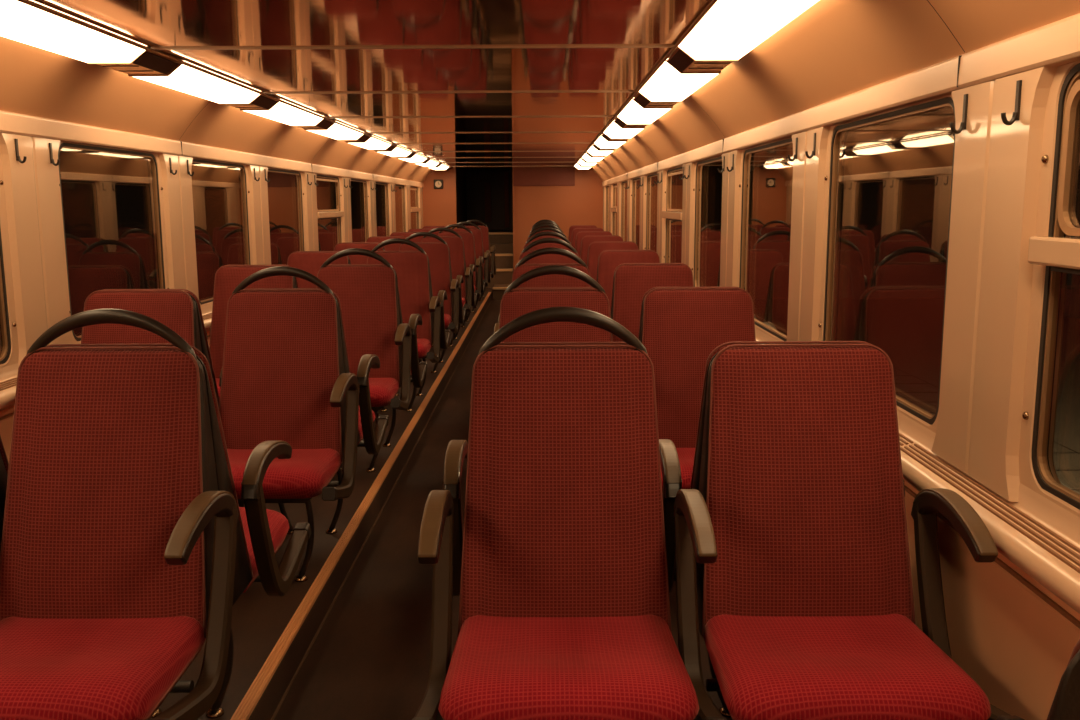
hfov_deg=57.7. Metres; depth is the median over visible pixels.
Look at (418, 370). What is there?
seat
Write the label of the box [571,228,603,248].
seat
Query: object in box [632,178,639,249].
window
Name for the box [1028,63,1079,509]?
window
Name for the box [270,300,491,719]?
trim
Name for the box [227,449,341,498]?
seat cushion
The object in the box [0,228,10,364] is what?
window
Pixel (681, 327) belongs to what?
seat
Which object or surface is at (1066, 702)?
seat
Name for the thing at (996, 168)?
pillar
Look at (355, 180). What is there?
window
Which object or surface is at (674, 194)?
window
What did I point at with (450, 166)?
trim
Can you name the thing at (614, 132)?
ceiling light
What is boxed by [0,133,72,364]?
pillar
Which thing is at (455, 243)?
seat
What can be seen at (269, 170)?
window
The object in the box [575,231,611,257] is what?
seat
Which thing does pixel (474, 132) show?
trim
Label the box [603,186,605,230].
pillar
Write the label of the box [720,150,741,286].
pillar
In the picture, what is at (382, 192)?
window
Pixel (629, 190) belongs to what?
pillar
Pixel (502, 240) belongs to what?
stairs
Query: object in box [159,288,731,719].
floor
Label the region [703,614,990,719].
seat cushion
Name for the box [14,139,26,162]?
coat hook
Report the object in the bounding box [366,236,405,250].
seat
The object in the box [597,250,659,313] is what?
seat
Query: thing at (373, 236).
seat
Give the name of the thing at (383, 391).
seat cushion
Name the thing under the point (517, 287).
seat
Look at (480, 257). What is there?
seat
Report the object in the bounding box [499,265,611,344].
seat
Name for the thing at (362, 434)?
seat cushion
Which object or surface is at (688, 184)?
pillar
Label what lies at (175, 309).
seat
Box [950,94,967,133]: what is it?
coat hook
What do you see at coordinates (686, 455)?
seat cushion
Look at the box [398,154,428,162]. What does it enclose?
ceiling light
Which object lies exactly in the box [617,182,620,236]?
pillar
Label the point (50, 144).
coat hook
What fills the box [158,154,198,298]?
pillar
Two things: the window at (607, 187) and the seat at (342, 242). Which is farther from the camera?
the window at (607, 187)
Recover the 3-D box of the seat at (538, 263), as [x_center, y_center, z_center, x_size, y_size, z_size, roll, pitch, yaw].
[0.062,-0.036,5.519,0.581,1.045,0.582,0,9,0]
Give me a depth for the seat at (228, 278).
5.09 m
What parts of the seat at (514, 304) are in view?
backrest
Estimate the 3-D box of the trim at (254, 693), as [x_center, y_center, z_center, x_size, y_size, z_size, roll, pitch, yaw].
[-0.795,0.378,6.250,0.040,0.014,17.980,0,9,0]
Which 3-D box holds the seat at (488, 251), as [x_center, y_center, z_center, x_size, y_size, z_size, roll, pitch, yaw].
[-0.940,-1.203,12.829,0.581,1.045,0.582,0,9,0]
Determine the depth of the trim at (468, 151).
10.91 m
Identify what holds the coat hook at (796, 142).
attached to the pillar at (809, 178)
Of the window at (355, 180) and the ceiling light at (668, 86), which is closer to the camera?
the ceiling light at (668, 86)
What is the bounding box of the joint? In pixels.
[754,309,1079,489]
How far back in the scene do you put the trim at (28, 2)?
3.77 m
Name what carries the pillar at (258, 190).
attached to the wall at (46, 94)
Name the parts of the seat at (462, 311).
leg, armrest, frame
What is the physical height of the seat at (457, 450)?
1.045 m
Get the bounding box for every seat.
[0,309,238,719]
[0,436,8,552]
[46,344,310,718]
[81,290,201,351]
[103,289,219,407]
[205,265,295,398]
[209,265,297,335]
[212,266,359,581]
[219,288,388,533]
[287,251,349,287]
[316,248,411,471]
[329,264,427,446]
[334,243,383,263]
[340,242,384,250]
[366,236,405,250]
[367,238,440,411]
[370,236,405,237]
[390,232,423,241]
[396,254,450,395]
[399,232,458,372]
[408,229,438,234]
[412,307,726,719]
[419,245,465,362]
[421,227,471,346]
[422,226,449,231]
[438,224,480,326]
[442,232,484,321]
[442,342,681,595]
[452,222,487,312]
[454,228,491,307]
[454,239,476,338]
[463,220,493,300]
[482,227,496,297]
[494,247,590,332]
[498,263,578,322]
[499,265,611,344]
[513,287,592,290]
[519,238,578,263]
[523,231,571,249]
[526,227,566,241]
[529,224,562,235]
[530,221,560,231]
[532,219,557,227]
[568,225,596,241]
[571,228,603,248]
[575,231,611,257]
[580,236,622,264]
[587,241,632,260]
[587,241,637,286]
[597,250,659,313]
[610,263,682,317]
[611,263,693,344]
[638,287,742,339]
[640,288,755,492]
[674,341,904,716]
[696,344,1024,719]
[1047,639,1079,719]
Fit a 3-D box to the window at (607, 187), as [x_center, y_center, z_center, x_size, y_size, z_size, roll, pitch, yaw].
[1.036,-2.192,14.643,0.033,0.811,1.028,0,9,0]
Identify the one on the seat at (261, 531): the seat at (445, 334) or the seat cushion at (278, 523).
the seat cushion at (278, 523)
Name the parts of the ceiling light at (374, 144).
plate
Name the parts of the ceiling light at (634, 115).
plate, plate, plate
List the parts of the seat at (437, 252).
backrest, leg, frame, armrest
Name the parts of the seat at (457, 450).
frame, armrest, armrest, frame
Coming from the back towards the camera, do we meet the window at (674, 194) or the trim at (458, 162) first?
the trim at (458, 162)
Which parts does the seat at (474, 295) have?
frame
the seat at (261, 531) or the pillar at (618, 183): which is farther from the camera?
the pillar at (618, 183)
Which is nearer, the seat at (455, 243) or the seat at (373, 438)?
the seat at (373, 438)
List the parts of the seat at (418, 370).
leg, armrest, frame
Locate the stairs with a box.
[486,229,512,299]
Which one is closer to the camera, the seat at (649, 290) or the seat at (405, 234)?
the seat at (649, 290)
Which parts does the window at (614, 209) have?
sash frame, pane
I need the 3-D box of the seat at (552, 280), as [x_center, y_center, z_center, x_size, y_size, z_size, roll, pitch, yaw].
[0.060,0.015,4.929,0.581,1.131,0.582,0,9,0]
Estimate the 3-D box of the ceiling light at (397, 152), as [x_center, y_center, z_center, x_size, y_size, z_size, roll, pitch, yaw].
[-1.538,-2.227,10.534,0.235,0.053,1.480,0,9,0]
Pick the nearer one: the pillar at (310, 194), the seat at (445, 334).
the seat at (445, 334)
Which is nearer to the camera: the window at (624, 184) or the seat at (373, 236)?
the seat at (373, 236)
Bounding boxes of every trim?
[17,0,452,167]
[152,45,673,49]
[230,292,490,719]
[265,91,634,93]
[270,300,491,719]
[326,116,614,117]
[367,132,600,133]
[394,143,591,144]
[450,166,531,166]
[458,162,562,162]
[468,151,584,151]
[495,157,579,157]
[572,0,717,167]
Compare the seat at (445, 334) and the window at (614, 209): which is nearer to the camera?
the seat at (445, 334)
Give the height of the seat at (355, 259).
1.045 m
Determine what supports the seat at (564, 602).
on the floor
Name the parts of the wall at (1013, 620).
cove panel, panel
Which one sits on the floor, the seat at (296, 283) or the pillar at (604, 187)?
the seat at (296, 283)
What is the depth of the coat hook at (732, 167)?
4.91 m
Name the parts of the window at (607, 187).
frame, pane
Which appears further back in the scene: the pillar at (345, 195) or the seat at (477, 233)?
the seat at (477, 233)
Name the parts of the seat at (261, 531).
leg, backrest, armrest, frame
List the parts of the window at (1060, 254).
sash frame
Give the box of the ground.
[752,298,1079,493]
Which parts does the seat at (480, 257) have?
frame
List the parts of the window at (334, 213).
sash frame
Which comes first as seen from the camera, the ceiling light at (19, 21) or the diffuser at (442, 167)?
the ceiling light at (19, 21)
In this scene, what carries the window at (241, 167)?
in the wall at (46, 94)
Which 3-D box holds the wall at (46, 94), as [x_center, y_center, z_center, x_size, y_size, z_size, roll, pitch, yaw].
[-1.810,-0.639,6.515,0.295,1.977,18.860,0,9,0]
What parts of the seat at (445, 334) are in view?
leg, armrest, frame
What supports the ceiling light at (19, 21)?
attached to the ceiling
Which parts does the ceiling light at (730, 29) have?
plate, plate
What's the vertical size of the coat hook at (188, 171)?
0.088 m
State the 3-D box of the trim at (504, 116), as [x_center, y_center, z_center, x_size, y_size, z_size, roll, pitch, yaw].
[-0.461,-1.619,6.534,1.930,0.007,0.014,0,9,0]
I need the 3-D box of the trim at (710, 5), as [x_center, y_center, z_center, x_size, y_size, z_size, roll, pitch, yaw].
[0.501,-1.589,6.357,0.014,0.013,18.820,0,9,0]
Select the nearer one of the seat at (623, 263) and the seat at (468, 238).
the seat at (623, 263)
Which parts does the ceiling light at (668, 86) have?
plate, plate, plate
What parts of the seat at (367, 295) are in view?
backrest, leg, armrest, frame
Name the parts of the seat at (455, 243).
backrest, leg, frame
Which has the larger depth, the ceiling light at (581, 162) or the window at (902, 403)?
the ceiling light at (581, 162)
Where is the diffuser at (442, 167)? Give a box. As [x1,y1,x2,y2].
[430,165,447,169]
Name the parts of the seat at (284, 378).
backrest, leg, armrest, frame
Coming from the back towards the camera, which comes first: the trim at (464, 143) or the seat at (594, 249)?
the trim at (464, 143)
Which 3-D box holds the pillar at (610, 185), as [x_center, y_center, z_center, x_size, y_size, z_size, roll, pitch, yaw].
[1.005,-2.052,13.912,0.023,0.863,0.454,0,9,0]
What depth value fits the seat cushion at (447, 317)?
7.67 m
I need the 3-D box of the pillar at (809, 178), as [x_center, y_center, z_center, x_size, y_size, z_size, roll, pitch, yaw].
[0.979,-0.404,3.621,0.023,0.863,0.454,0,9,0]
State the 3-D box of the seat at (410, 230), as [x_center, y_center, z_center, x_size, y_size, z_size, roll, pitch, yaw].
[-1.500,-1.107,12.248,0.535,1.045,0.584,0,9,0]
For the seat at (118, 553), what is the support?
on the floor
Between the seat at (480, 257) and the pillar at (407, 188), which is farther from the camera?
the pillar at (407, 188)
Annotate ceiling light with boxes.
[0,0,179,74]
[128,64,277,108]
[240,101,333,128]
[304,123,369,141]
[346,137,395,150]
[375,147,414,157]
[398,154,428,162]
[414,160,440,166]
[427,164,449,170]
[574,164,591,169]
[577,159,597,166]
[581,153,604,161]
[587,145,613,156]
[593,135,626,149]
[602,121,644,140]
[614,99,672,127]
[634,60,720,106]
[667,0,818,71]
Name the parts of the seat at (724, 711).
leg, backrest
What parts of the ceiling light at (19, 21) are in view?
plate, plate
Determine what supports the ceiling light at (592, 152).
attached to the ceiling
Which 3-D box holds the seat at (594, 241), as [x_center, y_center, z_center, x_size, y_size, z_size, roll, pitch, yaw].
[0.628,-0.506,8.439,0.535,1.045,0.584,0,9,0]
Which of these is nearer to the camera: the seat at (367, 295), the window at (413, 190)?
the seat at (367, 295)
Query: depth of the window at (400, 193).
13.41 m
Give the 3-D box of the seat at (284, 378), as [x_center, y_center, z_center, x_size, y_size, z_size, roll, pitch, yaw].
[-0.963,0.253,3.471,0.581,1.131,0.582,0,9,0]
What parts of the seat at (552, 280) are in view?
backrest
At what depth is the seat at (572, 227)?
13.88 m
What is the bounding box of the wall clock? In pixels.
[434,179,442,188]
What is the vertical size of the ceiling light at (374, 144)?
0.053 m
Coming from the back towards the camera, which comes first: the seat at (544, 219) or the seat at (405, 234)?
the seat at (544, 219)
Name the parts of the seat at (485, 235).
backrest, frame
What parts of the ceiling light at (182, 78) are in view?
plate, plate, plate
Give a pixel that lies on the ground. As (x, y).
(908, 330)
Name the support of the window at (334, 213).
in the wall at (46, 94)
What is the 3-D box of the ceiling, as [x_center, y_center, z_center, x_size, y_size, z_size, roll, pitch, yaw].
[-0.462,-1.609,6.357,1.970,0.030,18.860,0,9,0]
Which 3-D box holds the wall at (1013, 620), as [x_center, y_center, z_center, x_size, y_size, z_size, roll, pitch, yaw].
[0.895,-0.650,6.507,0.295,1.977,18.860,0,9,0]
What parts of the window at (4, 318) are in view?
frame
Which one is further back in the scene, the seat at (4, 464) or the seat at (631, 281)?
the seat at (631, 281)
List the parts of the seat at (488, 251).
frame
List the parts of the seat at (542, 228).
backrest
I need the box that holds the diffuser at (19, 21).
[0,0,144,62]
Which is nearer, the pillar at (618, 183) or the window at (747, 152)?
the window at (747, 152)
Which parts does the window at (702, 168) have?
pane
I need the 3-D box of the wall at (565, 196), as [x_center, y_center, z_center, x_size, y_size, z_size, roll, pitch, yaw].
[-0.434,-2.120,15.840,3.000,2.160,0.090,0,9,0]
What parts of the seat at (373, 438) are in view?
leg, leg, armrest, frame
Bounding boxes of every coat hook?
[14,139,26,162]
[49,143,59,165]
[169,158,176,174]
[187,160,193,175]
[718,156,724,172]
[727,154,733,171]
[788,138,797,161]
[805,133,815,158]
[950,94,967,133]
[1001,80,1021,125]
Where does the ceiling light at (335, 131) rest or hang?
attached to the ceiling
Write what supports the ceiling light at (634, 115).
attached to the ceiling
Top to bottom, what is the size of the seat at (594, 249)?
1.045 m
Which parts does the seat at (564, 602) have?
frame, armrest, backrest, armrest, frame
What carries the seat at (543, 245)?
on the floor
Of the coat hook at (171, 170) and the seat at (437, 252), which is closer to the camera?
the coat hook at (171, 170)
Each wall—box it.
[0,36,433,461]
[423,167,602,270]
[591,0,1079,719]
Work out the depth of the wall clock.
15.68 m
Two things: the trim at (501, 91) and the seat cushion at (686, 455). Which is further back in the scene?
the trim at (501, 91)
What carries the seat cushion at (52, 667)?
on the seat at (118, 553)
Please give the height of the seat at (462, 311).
1.045 m
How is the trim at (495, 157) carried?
attached to the ceiling
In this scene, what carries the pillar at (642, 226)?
attached to the wall at (1013, 620)
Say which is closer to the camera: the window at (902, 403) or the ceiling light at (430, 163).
the window at (902, 403)
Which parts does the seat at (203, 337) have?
backrest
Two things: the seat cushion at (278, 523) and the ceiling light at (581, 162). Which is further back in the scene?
the ceiling light at (581, 162)
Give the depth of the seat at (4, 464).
2.34 m
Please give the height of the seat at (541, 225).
1.131 m
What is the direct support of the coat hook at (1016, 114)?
attached to the pillar at (996, 168)
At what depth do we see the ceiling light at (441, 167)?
14.81 m
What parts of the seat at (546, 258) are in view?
backrest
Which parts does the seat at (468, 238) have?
backrest, frame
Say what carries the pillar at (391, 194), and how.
attached to the wall at (46, 94)
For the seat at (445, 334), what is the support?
on the floor
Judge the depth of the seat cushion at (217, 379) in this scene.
4.71 m
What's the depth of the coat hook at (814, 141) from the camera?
3.44 m
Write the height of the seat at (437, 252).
1.131 m
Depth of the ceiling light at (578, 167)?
14.91 m
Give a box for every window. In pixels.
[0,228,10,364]
[58,143,164,340]
[192,159,250,304]
[268,168,303,250]
[316,175,343,242]
[351,179,368,239]
[376,182,388,235]
[395,184,405,231]
[410,186,419,228]
[606,186,608,230]
[611,184,616,234]
[621,181,626,240]
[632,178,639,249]
[646,173,657,252]
[662,167,682,262]
[694,156,721,286]
[739,138,792,340]
[823,97,955,424]
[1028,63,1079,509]
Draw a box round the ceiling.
[31,0,710,166]
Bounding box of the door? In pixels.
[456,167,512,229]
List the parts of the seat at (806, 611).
backrest, armrest, frame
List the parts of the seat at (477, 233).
backrest, frame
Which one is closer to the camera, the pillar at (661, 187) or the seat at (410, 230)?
the pillar at (661, 187)
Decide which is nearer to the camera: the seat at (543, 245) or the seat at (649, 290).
the seat at (649, 290)
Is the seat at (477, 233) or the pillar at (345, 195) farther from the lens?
the seat at (477, 233)
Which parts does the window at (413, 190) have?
sash frame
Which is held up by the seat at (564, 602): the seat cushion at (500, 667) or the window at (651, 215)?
the seat cushion at (500, 667)
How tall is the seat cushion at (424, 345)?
0.112 m
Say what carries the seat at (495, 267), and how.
on the floor
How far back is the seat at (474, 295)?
9.79 m
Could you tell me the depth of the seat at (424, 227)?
13.88 m
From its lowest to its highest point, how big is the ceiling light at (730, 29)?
0.053 m
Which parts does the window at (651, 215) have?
frame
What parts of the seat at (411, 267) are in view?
backrest, leg, armrest, frame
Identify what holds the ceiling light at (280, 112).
attached to the ceiling
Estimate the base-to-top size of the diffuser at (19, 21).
0.050 m
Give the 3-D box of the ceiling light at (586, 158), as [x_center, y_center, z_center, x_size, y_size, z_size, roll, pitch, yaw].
[0.640,-2.470,11.989,0.235,0.053,1.480,0,9,0]
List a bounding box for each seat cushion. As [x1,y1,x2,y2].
[0,616,205,719]
[215,378,220,398]
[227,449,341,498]
[239,507,288,592]
[358,408,375,443]
[369,378,399,406]
[417,338,431,357]
[438,615,698,719]
[444,314,451,327]
[661,448,694,492]
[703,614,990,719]
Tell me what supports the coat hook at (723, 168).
attached to the pillar at (731, 185)
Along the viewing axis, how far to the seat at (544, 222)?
12.42 m
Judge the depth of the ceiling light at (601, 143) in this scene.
8.95 m
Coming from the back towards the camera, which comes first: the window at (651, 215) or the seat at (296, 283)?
the window at (651, 215)
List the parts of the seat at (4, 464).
backrest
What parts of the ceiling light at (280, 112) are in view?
plate, plate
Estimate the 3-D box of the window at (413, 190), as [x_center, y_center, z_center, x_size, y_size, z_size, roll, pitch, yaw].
[-1.897,-2.198,14.761,0.064,0.811,1.058,0,9,0]
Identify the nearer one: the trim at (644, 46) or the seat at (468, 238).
the trim at (644, 46)
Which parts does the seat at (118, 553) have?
backrest, frame, armrest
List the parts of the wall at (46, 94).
panel, cove panel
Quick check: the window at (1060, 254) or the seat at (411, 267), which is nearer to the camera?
the window at (1060, 254)
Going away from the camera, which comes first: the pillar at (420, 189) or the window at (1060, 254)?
the window at (1060, 254)
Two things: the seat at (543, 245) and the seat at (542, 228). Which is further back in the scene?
the seat at (542, 228)
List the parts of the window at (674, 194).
sash frame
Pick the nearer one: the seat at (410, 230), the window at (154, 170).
the window at (154, 170)
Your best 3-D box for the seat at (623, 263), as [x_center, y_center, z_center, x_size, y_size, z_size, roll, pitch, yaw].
[0.620,-0.038,5.516,0.535,1.045,0.584,0,9,0]
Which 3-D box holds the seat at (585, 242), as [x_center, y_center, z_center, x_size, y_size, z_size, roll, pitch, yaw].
[0.630,-0.647,9.319,0.535,1.045,0.584,0,9,0]
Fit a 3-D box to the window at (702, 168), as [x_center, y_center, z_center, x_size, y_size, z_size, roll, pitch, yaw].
[1.015,-0.778,5.822,0.033,0.811,1.028,0,9,0]
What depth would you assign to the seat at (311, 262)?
6.56 m
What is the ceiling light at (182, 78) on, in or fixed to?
attached to the ceiling
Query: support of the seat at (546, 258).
on the floor
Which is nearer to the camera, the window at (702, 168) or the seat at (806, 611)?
the seat at (806, 611)
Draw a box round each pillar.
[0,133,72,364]
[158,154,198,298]
[246,165,270,264]
[302,172,318,250]
[340,177,351,241]
[367,181,376,236]
[388,183,395,233]
[405,185,410,231]
[418,187,422,228]
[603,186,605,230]
[609,184,612,232]
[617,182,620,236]
[627,179,631,240]
[639,175,646,249]
[657,170,665,262]
[681,162,694,269]
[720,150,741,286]
[787,126,830,340]
[931,66,1057,501]
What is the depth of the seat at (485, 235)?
13.86 m
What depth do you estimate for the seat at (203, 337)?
3.74 m
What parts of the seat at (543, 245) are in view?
backrest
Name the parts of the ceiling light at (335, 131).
plate, plate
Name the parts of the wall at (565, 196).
header panel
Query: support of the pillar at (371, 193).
attached to the wall at (46, 94)
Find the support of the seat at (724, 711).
on the floor

